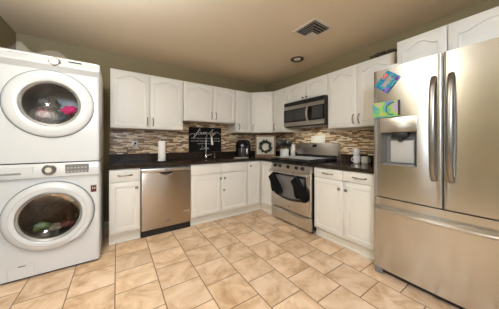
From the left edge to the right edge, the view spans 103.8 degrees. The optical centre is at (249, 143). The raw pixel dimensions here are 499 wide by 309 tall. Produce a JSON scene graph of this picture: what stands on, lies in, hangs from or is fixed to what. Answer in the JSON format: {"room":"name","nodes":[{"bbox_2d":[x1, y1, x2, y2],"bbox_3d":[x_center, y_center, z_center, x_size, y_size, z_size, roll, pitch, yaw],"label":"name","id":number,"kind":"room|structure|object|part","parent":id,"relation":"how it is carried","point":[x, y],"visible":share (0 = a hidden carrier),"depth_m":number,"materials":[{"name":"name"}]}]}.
{"room":"kitchen","nodes":[
{"label":"kitchen","id":0,"kind":"room"},
{"bbox_2d":[0,16,15,49],"bbox_3d":[-0.522,-0.046,-1.044,0.120,2.435,7.856,0,0,-34],"label":"wall","id":1,"kind":"structure","parent":0,"point":[7,34],"depth_m":2.05,"materials":[{"name":"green paint"}]},
{"bbox_2d":[16,33,265,221],"bbox_3d":[-1.189,-0.046,3.320,3.908,2.435,0.120,0,0,-34],"label":"wall","id":2,"kind":"structure","parent":0,"point":[26,43],"depth_m":2.72,"materials":[{"name":"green paint"}]},
{"bbox_2d":[104,221,108,227],"bbox_3d":[-2.309,1.126,2.481,0.872,0.090,0.014,0,0,-34],"label":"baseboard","id":3,"kind":"structure","parent":2,"relation":"attached to","point":[106,223],"depth_m":2.70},
{"bbox_2d":[110,68,182,130],"bbox_3d":[-1.466,-0.576,2.846,0.908,0.764,0.355,0,0,-34],"label":"upper cabinet","id":4,"kind":"object","parent":2,"relation":"attached to","point":[138,101],"visible":1,"depth_m":2.70,"materials":[{"name":"beige paint"}]},
{"bbox_3d":[-1.579,-0.572,2.610,0.450,0.748,0.020,0,0,-34],"label":"door","id":5,"kind":"part","parent":4,"relation":"part of","materials":[{"name":"beige paint"}]},
{"bbox_3d":[-1.203,-0.572,2.864,0.448,0.748,0.020,0,0,-34],"label":"door","id":6,"kind":"part","parent":4,"relation":"part of","materials":[{"name":"beige paint"}]},
{"bbox_2d":[110,122,265,153],"bbox_3d":[-0.792,-0.097,3.511,2.795,0.504,0.010,0,0,-34],"label":"backsplash","id":7,"kind":"structure","parent":2,"relation":"attached to","point":[120,140],"depth_m":3.14,"materials":[{"name":"tile"}]},
{"bbox_2d":[132,141,137,148],"bbox_3d":[-1.690,0.021,2.891,0.078,0.120,0.008,0,0,-34],"label":"outlet","id":8,"kind":"object","parent":7,"relation":"attached to","point":[135,146],"visible":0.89,"depth_m":2.89,"materials":[{"name":"white plastic"}]},
{"bbox_2d":[189,127,220,151],"bbox_3d":[-0.781,-0.063,3.490,0.600,0.432,0.028,0,0,-34],"label":"wall sign","id":9,"kind":"object","parent":7,"relation":"attached to","point":[197,135],"visible":0.88,"depth_m":3.46,"materials":[{"name":"black wood"}]},
{"bbox_2d":[183,81,235,124],"bbox_3d":[-0.703,-0.653,3.362,0.921,0.609,0.355,0,0,-34],"label":"upper cabinet","id":10,"kind":"object","parent":2,"relation":"attached to","point":[204,104],"visible":0.98,"depth_m":3.22,"materials":[{"name":"beige paint"}]},
{"bbox_3d":[-0.806,-0.649,3.133,0.487,0.593,0.020,0,0,-34],"label":"door","id":11,"kind":"part","parent":10,"relation":"part of","materials":[{"name":"beige paint"}]},
{"bbox_3d":[-0.426,-0.649,3.390,0.424,0.593,0.020,0,0,-34],"label":"door","id":12,"kind":"part","parent":10,"relation":"part of","materials":[{"name":"beige paint"}]},
{"bbox_2d":[228,90,250,133],"bbox_3d":[-0.182,-0.576,3.715,0.332,0.764,0.355,0,0,-34],"label":"upper cabinet","id":13,"kind":"object","parent":2,"relation":"attached to","point":[243,99],"visible":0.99,"depth_m":3.59,"materials":[{"name":"beige paint"}]},
{"bbox_3d":[-0.108,-0.572,3.605,0.326,0.748,0.020,0,0,-34],"label":"door","id":14,"kind":"part","parent":13,"relation":"part of","materials":[{"name":"beige paint"}]},
{"bbox_2d":[244,91,279,133],"bbox_3d":[0.279,-0.576,3.873,0.616,0.764,0.610,0,0,-34],"label":"upper cabinet","id":15,"kind":"object","parent":2,"relation":"attached to","point":[261,102],"visible":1,"depth_m":3.65,"materials":[{"name":"beige paint"}]},
{"bbox_3d":[0.235,-0.572,3.654,0.396,0.748,0.020,0,0,12],"label":"door","id":16,"kind":"part","parent":15,"relation":"part of","materials":[{"name":"beige paint"}]},
{"bbox_2d":[0,209,458,308],"bbox_3d":[1.046,1.221,0.018,3.908,0.100,8.096,0,0,-34],"label":"floor","id":17,"kind":"structure","parent":0,"point":[258,259],"depth_m":1.69,"materials":[{"name":"tile"}]},
{"bbox_2d":[0,157,103,284],"bbox_3d":[-1.989,0.676,2.069,0.688,0.990,0.862,0,0,-34],"label":"washing machine","id":18,"kind":"object","parent":17,"relation":"on","point":[52,214],"visible":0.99,"depth_m":1.75,"materials":[{"name":"white metal"}]},
{"bbox_3d":[-1.969,0.258,1.612,0.120,0.018,0.008,0,0,-34],"label":"handle","id":19,"kind":"part","parent":18,"relation":"part of","materials":[{"name":"white plastic"}]},
{"bbox_3d":[-1.957,0.251,1.626,0.225,0.104,0.014,0,0,-34],"label":"detergent drawer","id":20,"kind":"part","parent":18,"relation":"part of","materials":[{"name":"white plastic"}]},
{"bbox_3d":[-1.767,0.648,1.741,0.604,0.604,0.051,0,0,-34],"label":"door","id":21,"kind":"part","parent":18,"relation":"part of","materials":[{"name":"white plastic"}]},
{"bbox_3d":[-1.781,0.648,1.762,0.392,0.392,0.055,0,0,-34],"label":"door glass","id":22,"kind":"part","parent":18,"relation":"part of","materials":[{"name":"glass"}]},
{"bbox_3d":[-1.778,0.245,1.758,0.688,0.128,0.036,0,0,-34],"label":"control panel","id":23,"kind":"part","parent":18,"relation":"part of","materials":[{"name":"white plastic"}]},
{"bbox_2d":[0,47,103,164],"bbox_3d":[-1.990,-0.300,2.071,0.688,0.963,0.857,0,0,-34],"label":"dryer","id":24,"kind":"object","parent":18,"relation":"on","point":[25,77],"visible":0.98,"depth_m":1.77,"materials":[{"name":"white metal"}]},
{"bbox_2d":[34,107,52,121],"bbox_3d":[-1.995,-0.277,1.892,0.119,0.140,0.160,0,0,-34],"label":"garment","id":25,"kind":"object","parent":24,"relation":"in","point":[41,114],"visible":1,"depth_m":1.86,"materials":[{"name":"fabric"}]},
{"bbox_3d":[-1.773,-0.352,1.751,0.596,0.596,0.028,0,0,-34],"label":"door","id":26,"kind":"part","parent":24,"relation":"part of","materials":[{"name":"white plastic"}]},
{"bbox_2d":[39,96,58,111],"bbox_3d":[-2.043,-0.403,1.999,0.152,0.167,0.107,0,0,-34],"label":"garment","id":27,"kind":"object","parent":24,"relation":"in","point":[48,102],"visible":0.89,"depth_m":1.97,"materials":[{"name":"beige fabric"}]},
{"bbox_3d":[-1.798,-0.717,1.788,0.688,0.131,0.141,0,0,-34],"label":"control panel","id":28,"kind":"part","parent":24,"relation":"part of","materials":[{"name":"white plastic"}]},
{"bbox_2d":[54,109,73,123],"bbox_3d":[-1.866,-0.273,1.992,0.183,0.190,0.180,0,0,-34],"label":"garment","id":29,"kind":"object","parent":24,"relation":"in","point":[60,117],"visible":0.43,"depth_m":1.93,"materials":[{"name":"fabric"}]},
{"bbox_2d":[59,106,77,114],"bbox_3d":[-1.752,-0.321,1.908,0.144,0.093,0.070,0,0,-22],"label":"garment","id":30,"kind":"object","parent":24,"relation":"in","point":[69,110],"visible":0.93,"depth_m":1.89,"materials":[{"name":"pink fabric"}]},
{"bbox_2d":[109,168,139,244],"bbox_3d":[-1.625,0.734,2.545,0.314,0.874,0.667,0,0,-34],"label":"base cabinet","id":31,"kind":"object","parent":17,"relation":"on","point":[124,184],"visible":0.98,"depth_m":2.30,"materials":[{"name":"beige paint"}]},
{"bbox_3d":[-1.481,1.159,2.333,0.314,0.024,0.016,0,0,-34],"label":"shoe moulding","id":32,"kind":"part","parent":31,"relation":"part of","materials":[{"name":"beige paint"}]},
{"bbox_3d":[-1.463,0.377,2.306,0.308,0.144,0.020,0,0,-34],"label":"drawer","id":33,"kind":"part","parent":31,"relation":"part of","materials":[{"name":"beige paint"}]},
{"bbox_2d":[140,165,189,237],"bbox_3d":[-1.236,0.737,2.803,0.611,0.868,0.609,0,0,-34],"label":"dishwasher","id":34,"kind":"object","parent":17,"relation":"on","point":[164,190],"visible":0.99,"depth_m":2.54,"materials":[{"name":"grey metal"}]},
{"bbox_3d":[-1.097,1.131,2.597,0.611,0.080,0.045,0,0,-34],"label":"kick plate","id":35,"kind":"part","parent":34,"relation":"part of","materials":[{"name":"black plastic"}]},
{"bbox_2d":[190,161,246,225],"bbox_3d":[-0.592,0.734,3.248,0.945,0.874,0.661,0,0,-34],"label":"base cabinet","id":36,"kind":"object","parent":17,"relation":"on","point":[217,190],"visible":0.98,"depth_m":2.97,"materials":[{"name":"beige paint"}]},
{"bbox_3d":[-0.624,0.379,2.874,0.468,0.148,0.020,0,0,-34],"label":"false drawer","id":37,"kind":"part","parent":36,"relation":"part of","materials":[{"name":"beige paint"}]},
{"bbox_3d":[-0.624,0.756,2.874,0.468,0.586,0.020,0,0,-34],"label":"door","id":38,"kind":"part","parent":36,"relation":"part of","materials":[{"name":"beige paint"}]},
{"bbox_3d":[-0.447,1.159,3.033,0.945,0.024,0.016,0,0,-34],"label":"shoe moulding","id":39,"kind":"part","parent":36,"relation":"part of","materials":[{"name":"beige paint"}]},
{"bbox_3d":[-0.233,0.379,3.139,0.467,0.148,0.020,0,0,-34],"label":"false drawer","id":40,"kind":"part","parent":36,"relation":"part of","materials":[{"name":"beige paint"}]},
{"bbox_3d":[-0.233,0.756,3.139,0.467,0.586,0.020,0,0,-34],"label":"door","id":41,"kind":"part","parent":36,"relation":"part of","materials":[{"name":"beige paint"}]},
{"bbox_2d":[246,160,271,213],"bbox_3d":[0.258,0.734,3.643,0.900,0.874,0.960,0,0,-34],"label":"base cabinet","id":42,"kind":"object","parent":17,"relation":"on","point":[259,191],"visible":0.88,"depth_m":3.33,"materials":[{"name":"beige paint"}]},
{"bbox_2d":[107,155,276,169],"bbox_3d":[-0.526,0.276,3.114,2.800,0.040,0.966,0,0,-34],"label":"countertop","id":43,"kind":"structure","parent":42,"relation":"on","point":[185,161],"depth_m":2.74,"materials":[{"name":"brown stone"}]},
{"bbox_2d":[156,139,167,161],"bbox_3d":[-1.194,0.099,2.670,0.144,0.315,0.144,0,0,-34],"label":"paper towel holder","id":44,"kind":"object","parent":43,"relation":"on","point":[161,144],"visible":0.97,"depth_m":2.63,"materials":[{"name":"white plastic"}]},
{"bbox_2d":[109,151,254,161],"bbox_3d":[-0.790,0.205,3.504,2.800,0.100,0.022,0,0,-34],"label":"upstand","id":45,"kind":"structure","parent":43,"relation":"on","point":[144,156],"depth_m":3.17,"materials":[{"name":"brown stone"}]},
{"bbox_2d":[204,133,213,157],"bbox_3d":[-0.680,0.043,3.357,0.127,0.426,0.237,0,0,-34],"label":"faucet","id":46,"kind":"object","parent":43,"relation":"on","point":[212,143],"visible":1,"depth_m":3.40,"materials":[{"name":"silver metal"}]},
{"bbox_2d":[236,139,250,156],"bbox_3d":[-0.114,0.093,3.585,0.280,0.326,0.320,0,0,-4],"label":"air fryer","id":47,"kind":"object","parent":43,"relation":"on","point":[243,147],"visible":0.91,"depth_m":3.48,"materials":[{"name":"black plastic"}]},
{"bbox_3d":[-0.107,0.161,3.482,0.195,0.140,0.045,0,0,-4],"label":"basket drawer","id":48,"kind":"part","parent":47,"relation":"part of","materials":[{"name":"black plastic"}]},
{"bbox_2d":[255,135,275,156],"bbox_3d":[0.295,0.051,3.649,0.385,0.410,0.067,0,0,6],"label":"picture","id":49,"kind":"object","parent":43,"relation":"on","point":[265,145],"visible":1,"depth_m":3.65,"materials":[{"name":"brown wood"}]},
{"bbox_3d":[0.297,0.049,3.665,0.333,0.354,0.010,0,0,6],"label":"panel","id":50,"kind":"part","parent":49,"relation":"part of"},
{"bbox_2d":[280,149,288,155],"bbox_3d":[0.616,0.177,3.460,0.156,0.158,0.156,0,0,-34],"label":"utensil crock","id":51,"kind":"object","parent":43,"relation":"on","point":[283,152],"visible":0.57,"depth_m":3.40,"materials":[{"name":"white ceramic"}]},
{"bbox_2d":[290,144,294,155],"bbox_3d":[0.778,0.137,3.515,0.088,0.239,0.088,0,0,-34],"label":"canister","id":52,"kind":"object","parent":43,"relation":"on","point":[292,148],"visible":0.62,"depth_m":3.48,"materials":[{"name":"white ceramic"}]},
{"bbox_3d":[0.079,0.677,3.350,0.269,0.744,0.020,0,0,-34],"label":"door","id":53,"kind":"part","parent":42,"relation":"part of","materials":[{"name":"beige paint"}]},
{"bbox_3d":[0.183,1.159,3.240,0.324,0.024,0.378,0,0,-34],"label":"shoe moulding","id":54,"kind":"part","parent":42,"relation":"part of","materials":[{"name":"beige paint"}]},
{"bbox_3d":[0.298,0.677,3.288,0.020,0.744,0.320,0,0,-34],"label":"door","id":55,"kind":"part","parent":42,"relation":"part of","materials":[{"name":"beige paint"}]},
{"bbox_2d":[270,143,339,232],"bbox_3d":[0.806,0.583,2.961,0.736,1.176,0.768,0,0,-34],"label":"range","id":56,"kind":"object","parent":17,"relation":"on","point":[285,206],"depth_m":2.79,"materials":[{"name":"silver metal"}]},
{"bbox_2d":[268,168,281,194],"bbox_3d":[0.381,0.580,2.968,0.055,0.376,0.296,0,0,-34],"label":"oven mitt","id":57,"kind":"object","parent":56,"relation":"hanging from","point":[275,185],"visible":0.91,"depth_m":2.94,"materials":[{"name":"black fabric"}]},
{"bbox_3d":[0.531,0.417,2.775,0.074,0.027,0.733,0,0,-34],"label":"handle","id":58,"kind":"part","parent":56,"relation":"part of","materials":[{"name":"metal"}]},
{"bbox_3d":[0.555,0.999,2.791,0.042,0.020,0.673,0,0,-34],"label":"handle","id":59,"kind":"part","parent":56,"relation":"part of","materials":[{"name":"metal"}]},
{"bbox_3d":[0.579,1.054,2.807,0.035,0.165,0.760,0,0,-34],"label":"drawer","id":60,"kind":"part","parent":56,"relation":"part of","materials":[{"name":"metal"}]},
{"bbox_3d":[0.577,0.676,2.806,0.039,0.566,0.760,0,0,-34],"label":"door","id":61,"kind":"part","parent":56,"relation":"part of","materials":[{"name":"metal"}]},
{"bbox_3d":[0.585,0.346,2.811,0.070,0.086,0.760,0,0,-34],"label":"control panel","id":62,"kind":"part","parent":56,"relation":"part of","materials":[{"name":"metal"}]},
{"bbox_2d":[291,172,308,202],"bbox_3d":[0.648,0.580,2.575,0.055,0.376,0.296,0,0,-34],"label":"oven mitt","id":63,"kind":"object","parent":56,"relation":"hanging from","point":[299,190],"visible":0.88,"depth_m":2.55,"materials":[{"name":"black fabric"}]},
{"bbox_3d":[0.767,0.211,2.937,0.506,0.012,0.748,0,0,-34],"label":"stovetop cover","id":64,"kind":"part","parent":56,"relation":"part of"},
{"bbox_2d":[271,158,337,166],"bbox_3d":[0.803,0.270,2.959,0.602,0.062,0.768,0,0,-34],"label":"cooktop","id":65,"kind":"object","parent":56,"relation":"in","point":[287,162],"depth_m":2.72,"materials":[{"name":"black glass"}]},
{"bbox_2d":[314,167,373,260],"bbox_3d":[1.275,0.734,2.354,0.661,0.874,0.742,0,0,-34],"label":"base cabinet","id":66,"kind":"object","parent":17,"relation":"on","point":[343,199],"visible":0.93,"depth_m":2.16,"materials":[{"name":"beige paint"}]},
{"bbox_3d":[0.938,0.362,2.342,0.020,0.114,0.379,0,0,-34],"label":"drawer","id":67,"kind":"part","parent":66,"relation":"part of","materials":[{"name":"beige paint"}]},
{"bbox_3d":[0.938,0.743,2.342,0.020,0.632,0.379,0,0,-34],"label":"door","id":68,"kind":"part","parent":66,"relation":"part of","materials":[{"name":"beige paint"}]},
{"bbox_2d":[312,161,373,173],"bbox_3d":[1.280,0.276,2.359,0.655,0.040,0.748,0,0,-34],"label":"countertop","id":69,"kind":"structure","parent":66,"relation":"on","point":[339,165],"depth_m":2.25,"materials":[{"name":"brown stone"}]},
{"bbox_2d":[351,156,359,162],"bbox_3d":[1.379,0.209,2.539,0.102,0.094,0.082,0,0,33],"label":"mug","id":70,"kind":"object","parent":69,"relation":"on","point":[356,159],"visible":0.86,"depth_m":2.50,"materials":[{"name":"white ceramic"}]},
{"bbox_2d":[352,149,359,155],"bbox_3d":[1.380,0.117,2.527,0.102,0.090,0.082,0,0,-40],"label":"mug","id":71,"kind":"object","parent":70,"relation":"on","point":[356,152],"visible":1,"depth_m":2.50,"materials":[{"name":"white ceramic"}]},
{"bbox_2d":[361,156,370,163],"bbox_3d":[1.456,0.212,2.450,0.102,0.088,0.082,0,0,33],"label":"mug","id":72,"kind":"object","parent":69,"relation":"on","point":[364,159],"visible":1,"depth_m":2.42,"materials":[{"name":"white ceramic"}]},
{"bbox_3d":[1.065,1.159,2.212,0.016,0.024,0.742,0,0,-34],"label":"shoe moulding","id":73,"kind":"part","parent":66,"relation":"part of","materials":[{"name":"beige paint"}]},
{"bbox_3d":[1.146,0.362,2.036,0.020,0.114,0.353,0,0,-34],"label":"drawer","id":74,"kind":"part","parent":66,"relation":"part of","materials":[{"name":"beige paint"}]},
{"bbox_3d":[1.146,0.743,2.036,0.020,0.632,0.353,0,0,-34],"label":"door","id":75,"kind":"part","parent":66,"relation":"part of","materials":[{"name":"beige paint"}]},
{"bbox_2d":[374,37,498,308],"bbox_3d":[1.670,0.247,1.596,0.834,1.848,0.930,0,0,-34],"label":"refrigerator","id":76,"kind":"object","parent":17,"relation":"on","point":[436,162],"visible":1,"depth_m":1.40,"materials":[{"name":"grey metal"}]},
{"bbox_2d":[373,99,399,118],"bbox_3d":[1.184,-0.294,1.702,0.011,0.140,0.210,0,0,-34],"label":"magnet","id":77,"kind":"object","parent":76,"relation":"attached to","point":[391,108],"visible":1,"depth_m":1.69,"materials":[{"name":"multicoloured plastic"}]},
{"bbox_2d":[375,70,400,92],"bbox_3d":[1.190,-0.532,1.693,0.010,0.199,0.195,0,0,-34],"label":"magnet","id":78,"kind":"object","parent":76,"relation":"attached to","point":[389,78],"visible":1,"depth_m":1.69,"materials":[{"name":"paper"}]},
{"bbox_2d":[381,76,392,86],"bbox_3d":[1.192,-0.532,1.694,0.003,0.108,0.101,0,0,-34],"label":"photo","id":79,"kind":"object","parent":78,"relation":"attached to","point":[386,81],"depth_m":1.69,"materials":[{"name":"paper"}]},
{"bbox_3d":[1.232,-0.155,1.629,0.026,0.124,0.256,0,0,-34],"label":"dispenser panel","id":80,"kind":"part","parent":76,"relation":"part of","materials":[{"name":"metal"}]},
{"bbox_3d":[1.289,-0.090,1.621,0.084,1.122,0.462,0,0,-34],"label":"door","id":81,"kind":"part","parent":76,"relation":"part of","materials":[{"name":"metal"}]},
{"bbox_3d":[1.331,-0.107,1.424,0.077,0.774,0.034,0,0,-34],"label":"handle","id":82,"kind":"part","parent":76,"relation":"part of","materials":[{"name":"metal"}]},
{"bbox_3d":[1.420,0.795,1.427,0.084,0.628,0.930,0,0,-34],"label":"freezer drawer","id":83,"kind":"part","parent":76,"relation":"part of","materials":[{"name":"metal"}]},
{"bbox_3d":[1.365,0.569,1.390,0.098,0.027,0.910,0,0,-34],"label":"handle","id":84,"kind":"part","parent":76,"relation":"part of","materials":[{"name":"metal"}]},
{"bbox_3d":[1.382,-0.107,1.348,0.077,0.774,0.034,0,0,-34],"label":"handle","id":85,"kind":"part","parent":76,"relation":"part of","materials":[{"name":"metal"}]},
{"bbox_3d":[1.551,-0.090,1.233,0.084,1.122,0.462,0,0,-34],"label":"door","id":86,"kind":"part","parent":76,"relation":"part of","materials":[{"name":"metal"}]},
{"bbox_2d":[0,0,485,85],"bbox_3d":[1.046,-1.314,0.018,3.908,0.100,8.096,0,0,-34],"label":"ceiling","id":87,"kind":"structure","parent":0,"point":[253,41],"depth_m":2.14,"materials":[{"name":"beige paint"}]},
{"bbox_2d":[290,56,303,61],"bbox_3d":[0.717,-1.254,2.943,0.200,0.020,0.200,0,0,-34],"label":"recessed light","id":88,"kind":"object","parent":87,"relation":"in","point":[297,58],"visible":1,"depth_m":2.92,"materials":[{"name":"brown metal"}]},
{"bbox_2d":[293,17,332,39],"bbox_3d":[0.702,-1.256,2.179,0.310,0.016,0.310,0,0,-34],"label":"ceiling vent","id":89,"kind":"object","parent":87,"relation":"in","point":[315,27],"visible":1,"depth_m":2.17,"materials":[{"name":"beige metal"}]},
{"bbox_3d":[0.722,-1.255,2.281,0.107,0.010,0.107,0,0,-34],"label":"plate","id":90,"kind":"part","parent":89,"relation":"part of","materials":[{"name":"beige metal"}]},
{"bbox_2d":[266,0,498,127],"bbox_3d":[2.615,-0.046,1.079,0.120,2.435,7.856,0,0,-34],"label":"wall","id":91,"kind":"structure","parent":0,"point":[361,55],"depth_m":2.52,"materials":[{"name":"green paint"}]},
{"bbox_2d":[273,87,299,132],"bbox_3d":[0.654,-0.576,3.543,0.364,0.764,0.355,0,0,-34],"label":"upper cabinet","id":92,"kind":"object","parent":91,"relation":"attached to","point":[279,96],"visible":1,"depth_m":3.46,"materials":[{"name":"beige paint"}]},
{"bbox_3d":[0.541,-0.572,3.466,0.020,0.748,0.349,0,0,-34],"label":"door","id":93,"kind":"part","parent":92,"relation":"part of","materials":[{"name":"beige paint"}]},
{"bbox_2d":[287,73,328,102],"bbox_3d":[0.974,-0.809,3.077,0.358,0.297,0.772,0,0,-34],"label":"upper cabinet","id":94,"kind":"object","parent":91,"relation":"attached to","point":[318,86],"visible":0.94,"depth_m":2.94,"materials":[{"name":"beige paint"}]},
{"bbox_3d":[0.750,-0.805,3.158,0.020,0.281,0.381,0,0,-34],"label":"door","id":95,"kind":"part","parent":94,"relation":"part of","materials":[{"name":"beige paint"}]},
{"bbox_2d":[284,95,327,128],"bbox_3d":[0.927,-0.451,3.045,0.448,0.406,0.768,0,0,-34],"label":"microwave","id":96,"kind":"object","parent":94,"relation":"attached to","point":[312,112],"visible":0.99,"depth_m":2.87,"materials":[{"name":"silver metal"}]},
{"bbox_3d":[0.793,-0.564,2.954,0.010,0.056,0.764,0,0,-34],"label":"trim","id":97,"kind":"part","parent":96,"relation":"part of","materials":[{"name":"metal"}]},
{"bbox_3d":[0.793,-0.300,2.954,0.010,0.064,0.764,0,0,-34],"label":"trim","id":98,"kind":"part","parent":96,"relation":"part of","materials":[{"name":"metal"}]},
{"bbox_3d":[0.837,-0.431,2.838,0.068,0.278,0.030,0,0,-34],"label":"handle","id":99,"kind":"part","parent":96,"relation":"part of","materials":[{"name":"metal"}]},
{"bbox_3d":[0.944,-0.438,2.730,0.008,0.177,0.180,0,0,-34],"label":"control panel","id":100,"kind":"part","parent":96,"relation":"part of","materials":[{"name":"black glass"}]},
{"bbox_3d":[0.966,-0.805,2.839,0.020,0.281,0.381,0,0,-34],"label":"door","id":101,"kind":"part","parent":94,"relation":"part of","materials":[{"name":"beige paint"}]},
{"bbox_2d":[266,127,373,160],"bbox_3d":[1.078,0.009,3.233,0.010,0.525,2.546,0,0,-34],"label":"backsplash","id":102,"kind":"structure","parent":91,"relation":"attached to","point":[349,139],"depth_m":2.84,"materials":[{"name":"tile"}]},
{"bbox_2d":[311,135,324,142],"bbox_3d":[1.109,-0.066,3.170,0.010,0.111,0.247,0,0,-34],"label":"switch plate","id":103,"kind":"object","parent":102,"relation":"attached to","point":[314,139],"visible":1,"depth_m":3.16,"materials":[{"name":"white plastic"}]},
{"bbox_2d":[276,151,373,162],"bbox_3d":[1.059,0.205,3.250,0.022,0.100,2.472,0,0,-34],"label":"upstand","id":104,"kind":"structure","parent":91,"relation":"attached to","point":[344,157],"depth_m":2.75,"materials":[{"name":"brown stone"}]},
{"bbox_2d":[328,52,396,129],"bbox_3d":[1.406,-0.576,2.433,0.364,0.764,0.775,0,0,-34],"label":"upper cabinet","id":105,"kind":"object","parent":91,"relation":"attached to","point":[351,88],"visible":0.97,"depth_m":2.37,"materials":[{"name":"beige paint"}]},
{"bbox_3d":[1.184,-0.572,2.516,0.020,0.748,0.383,0,0,-34],"label":"door","id":106,"kind":"part","parent":105,"relation":"part of","materials":[{"name":"beige paint"}]},
{"bbox_3d":[1.401,-0.572,2.196,0.020,0.748,0.382,0,0,-34],"label":"door","id":107,"kind":"part","parent":105,"relation":"part of","materials":[{"name":"beige paint"}]},
{"bbox_2d":[369,49,396,58],"bbox_3d":[1.495,-0.993,2.173,0.112,0.069,0.325,0,0,-34],"label":"garland","id":108,"kind":"object","parent":105,"relation":"on","point":[382,53],"visible":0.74,"depth_m":2.14,"materials":[{"name":"green plant"}]},
{"bbox_2d":[397,6,498,63],"bbox_3d":[1.838,-0.824,1.650,0.525,0.269,0.832,0,0,-34],"label":"upper cabinet","id":109,"kind":"object","parent":91,"relation":"attached to","point":[483,26],"visible":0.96,"depth_m":1.54,"materials":[{"name":"beige paint"}]},
{"bbox_3d":[1.492,-0.820,1.711,0.020,0.253,0.337,0,0,-34],"label":"door","id":110,"kind":"part","parent":109,"relation":"part of","materials":[{"name":"beige paint"}]},
{"bbox_3d":[1.726,-0.820,1.367,0.020,0.253,0.483,0,0,-34],"label":"door","id":111,"kind":"part","parent":109,"relation":"part of","materials":[{"name":"beige paint"}]}
]}

